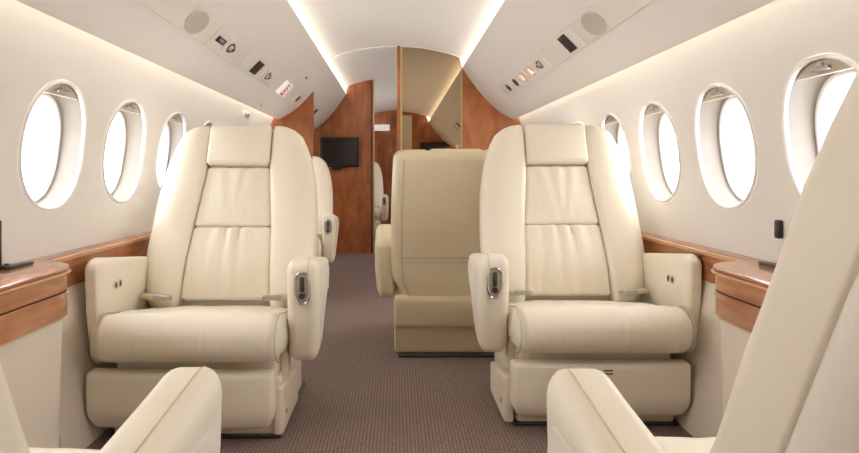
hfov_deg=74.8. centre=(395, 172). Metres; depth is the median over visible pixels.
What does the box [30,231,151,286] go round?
ledge
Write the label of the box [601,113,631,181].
window
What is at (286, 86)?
exit sign
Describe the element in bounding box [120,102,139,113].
shade
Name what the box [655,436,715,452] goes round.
seat cushion
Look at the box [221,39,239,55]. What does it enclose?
air vent nozzle
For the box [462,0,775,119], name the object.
ceiling
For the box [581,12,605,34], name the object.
ceiling speaker
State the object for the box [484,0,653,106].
strip
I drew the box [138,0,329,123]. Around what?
strip
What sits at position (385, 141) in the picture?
wall
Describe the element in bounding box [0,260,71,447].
console
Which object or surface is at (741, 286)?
console
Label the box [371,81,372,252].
trim
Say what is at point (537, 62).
air vent nozzle
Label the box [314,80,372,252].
wall partition
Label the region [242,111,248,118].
wall spotlight
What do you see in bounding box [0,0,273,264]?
wall
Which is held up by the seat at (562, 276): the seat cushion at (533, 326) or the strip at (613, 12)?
the seat cushion at (533, 326)
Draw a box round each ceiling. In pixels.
[16,0,345,129]
[288,0,503,112]
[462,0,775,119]
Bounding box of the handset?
[774,220,782,238]
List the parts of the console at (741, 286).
panel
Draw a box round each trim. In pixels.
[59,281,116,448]
[330,46,461,58]
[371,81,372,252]
[373,80,374,252]
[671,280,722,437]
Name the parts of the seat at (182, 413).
armrest, panel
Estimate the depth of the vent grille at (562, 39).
2.41 m
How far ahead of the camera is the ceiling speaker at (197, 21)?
2.07 m
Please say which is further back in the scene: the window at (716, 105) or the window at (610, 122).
the window at (610, 122)
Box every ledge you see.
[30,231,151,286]
[641,231,761,283]
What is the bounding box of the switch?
[215,35,226,45]
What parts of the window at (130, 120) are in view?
frame, shade handle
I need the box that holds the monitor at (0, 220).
[0,220,1,264]
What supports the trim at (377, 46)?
attached to the wall at (481, 121)
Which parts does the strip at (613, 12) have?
strip panel, strip panel, strip panel, strip panel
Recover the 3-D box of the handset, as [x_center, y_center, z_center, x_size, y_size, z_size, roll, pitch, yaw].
[1.080,0.159,1.585,0.021,0.052,0.020,0,0,0]
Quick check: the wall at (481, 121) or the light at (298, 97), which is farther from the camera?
the wall at (481, 121)
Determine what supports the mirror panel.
attached to the wall partition
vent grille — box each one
[249,61,264,74]
[557,34,576,52]
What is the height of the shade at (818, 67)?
0.035 m
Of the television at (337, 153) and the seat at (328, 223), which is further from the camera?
the television at (337, 153)
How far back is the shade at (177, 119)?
2.68 m
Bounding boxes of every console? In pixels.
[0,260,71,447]
[711,260,776,415]
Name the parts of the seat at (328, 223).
armrest, panel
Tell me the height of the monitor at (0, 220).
0.127 m
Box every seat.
[0,363,221,452]
[85,125,328,437]
[311,156,338,287]
[375,149,494,356]
[375,162,388,236]
[468,124,701,425]
[547,69,858,452]
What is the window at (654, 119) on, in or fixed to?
in the wall at (754, 54)
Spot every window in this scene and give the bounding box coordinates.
[18,80,87,210]
[101,99,146,202]
[155,112,186,192]
[203,121,214,127]
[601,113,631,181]
[638,101,681,201]
[694,83,757,209]
[781,53,858,195]
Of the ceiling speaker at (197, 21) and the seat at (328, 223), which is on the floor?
the seat at (328, 223)
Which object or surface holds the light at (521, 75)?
attached to the strip at (613, 12)
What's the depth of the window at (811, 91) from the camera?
1.51 m
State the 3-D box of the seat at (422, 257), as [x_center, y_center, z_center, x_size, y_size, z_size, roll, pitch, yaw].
[0.269,0.371,2.881,0.764,0.977,0.629,0,0,0]
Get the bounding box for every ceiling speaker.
[184,10,209,33]
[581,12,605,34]
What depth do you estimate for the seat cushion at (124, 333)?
1.71 m
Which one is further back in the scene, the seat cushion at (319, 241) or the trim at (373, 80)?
the trim at (373, 80)
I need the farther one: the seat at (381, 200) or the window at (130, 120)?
the seat at (381, 200)
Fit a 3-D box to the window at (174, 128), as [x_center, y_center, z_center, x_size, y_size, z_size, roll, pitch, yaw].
[-1.109,-0.086,2.673,0.161,0.410,0.332,0,0,0]
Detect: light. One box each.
[292,94,302,102]
[503,82,514,92]
[510,76,522,87]
[516,70,529,82]
[524,63,539,77]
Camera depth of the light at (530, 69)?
3.04 m
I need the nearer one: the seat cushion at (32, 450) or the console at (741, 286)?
the seat cushion at (32, 450)
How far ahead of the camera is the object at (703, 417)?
1.82 m
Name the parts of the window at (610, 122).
frame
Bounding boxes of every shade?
[44,84,76,99]
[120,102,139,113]
[169,115,181,123]
[605,116,617,124]
[645,104,663,115]
[703,87,733,101]
[796,59,852,80]
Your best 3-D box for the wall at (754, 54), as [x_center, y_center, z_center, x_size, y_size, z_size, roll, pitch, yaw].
[1.003,0.139,4.450,0.176,1.440,9.500,0,0,0]
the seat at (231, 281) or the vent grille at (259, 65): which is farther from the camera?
the vent grille at (259, 65)
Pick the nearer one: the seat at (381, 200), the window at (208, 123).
the window at (208, 123)
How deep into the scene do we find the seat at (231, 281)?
2.06 m
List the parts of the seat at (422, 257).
panel, armrest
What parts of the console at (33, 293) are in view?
panel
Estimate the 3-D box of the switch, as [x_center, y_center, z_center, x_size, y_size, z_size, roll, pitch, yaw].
[-0.739,-0.559,2.370,0.022,0.022,0.100,0,0,0]
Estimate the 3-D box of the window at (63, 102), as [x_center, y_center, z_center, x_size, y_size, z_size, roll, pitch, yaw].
[-1.109,-0.086,1.763,0.161,0.410,0.332,0,0,0]
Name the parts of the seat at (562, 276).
panel, armrest, latch lever, armrest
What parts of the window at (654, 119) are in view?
shade handle, frame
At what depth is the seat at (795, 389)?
0.37 m
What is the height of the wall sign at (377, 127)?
0.100 m
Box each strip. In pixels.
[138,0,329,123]
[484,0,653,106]
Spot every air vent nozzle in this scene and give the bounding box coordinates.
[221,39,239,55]
[261,69,273,81]
[532,57,547,70]
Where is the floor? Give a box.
[86,253,693,452]
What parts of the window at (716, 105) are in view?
shade handle, frame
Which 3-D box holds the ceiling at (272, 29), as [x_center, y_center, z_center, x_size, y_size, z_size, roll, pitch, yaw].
[-0.743,-0.641,4.450,0.421,0.424,9.500,0,0,0]
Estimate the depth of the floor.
2.11 m
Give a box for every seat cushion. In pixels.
[29,447,99,452]
[95,305,288,362]
[316,239,322,255]
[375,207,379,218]
[507,300,692,352]
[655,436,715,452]
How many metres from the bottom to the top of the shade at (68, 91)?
0.035 m
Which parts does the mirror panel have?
mirror post, edge trim, edge trim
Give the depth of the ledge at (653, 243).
1.94 m
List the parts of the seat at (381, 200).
armrest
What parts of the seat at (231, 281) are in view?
armrest, latch lever, armrest, panel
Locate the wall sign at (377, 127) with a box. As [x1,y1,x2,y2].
[375,125,389,130]
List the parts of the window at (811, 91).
shade handle, frame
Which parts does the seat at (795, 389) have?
panel, armrest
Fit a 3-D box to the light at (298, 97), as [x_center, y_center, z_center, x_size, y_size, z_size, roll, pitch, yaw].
[-0.740,-0.560,4.210,0.052,0.053,0.150,0,0,0]
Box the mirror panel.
[397,46,461,150]
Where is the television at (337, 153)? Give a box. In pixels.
[320,138,358,170]
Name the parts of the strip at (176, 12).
strip panel, strip panel, strip panel, strip panel, strip panel, strip panel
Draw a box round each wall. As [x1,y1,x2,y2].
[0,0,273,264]
[271,68,520,157]
[375,111,396,223]
[518,0,858,260]
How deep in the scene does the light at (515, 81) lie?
3.43 m
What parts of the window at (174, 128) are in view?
frame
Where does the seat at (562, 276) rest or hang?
on the floor
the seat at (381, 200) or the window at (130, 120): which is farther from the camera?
the seat at (381, 200)
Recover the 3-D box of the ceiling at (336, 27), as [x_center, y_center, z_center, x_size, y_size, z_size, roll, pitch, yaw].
[0.000,-0.960,4.450,1.320,0.162,9.500,0,0,0]
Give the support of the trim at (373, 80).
attached to the wall partition at (351, 186)
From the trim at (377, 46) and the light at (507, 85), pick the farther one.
the trim at (377, 46)
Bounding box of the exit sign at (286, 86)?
[276,80,292,96]
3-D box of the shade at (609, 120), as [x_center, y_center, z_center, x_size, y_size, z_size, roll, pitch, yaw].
[1.058,-0.262,2.733,0.017,0.035,0.196,0,0,0]
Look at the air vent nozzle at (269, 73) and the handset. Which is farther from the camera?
the air vent nozzle at (269, 73)
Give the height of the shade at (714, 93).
0.035 m
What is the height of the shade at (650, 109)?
0.035 m
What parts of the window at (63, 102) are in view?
frame, shade handle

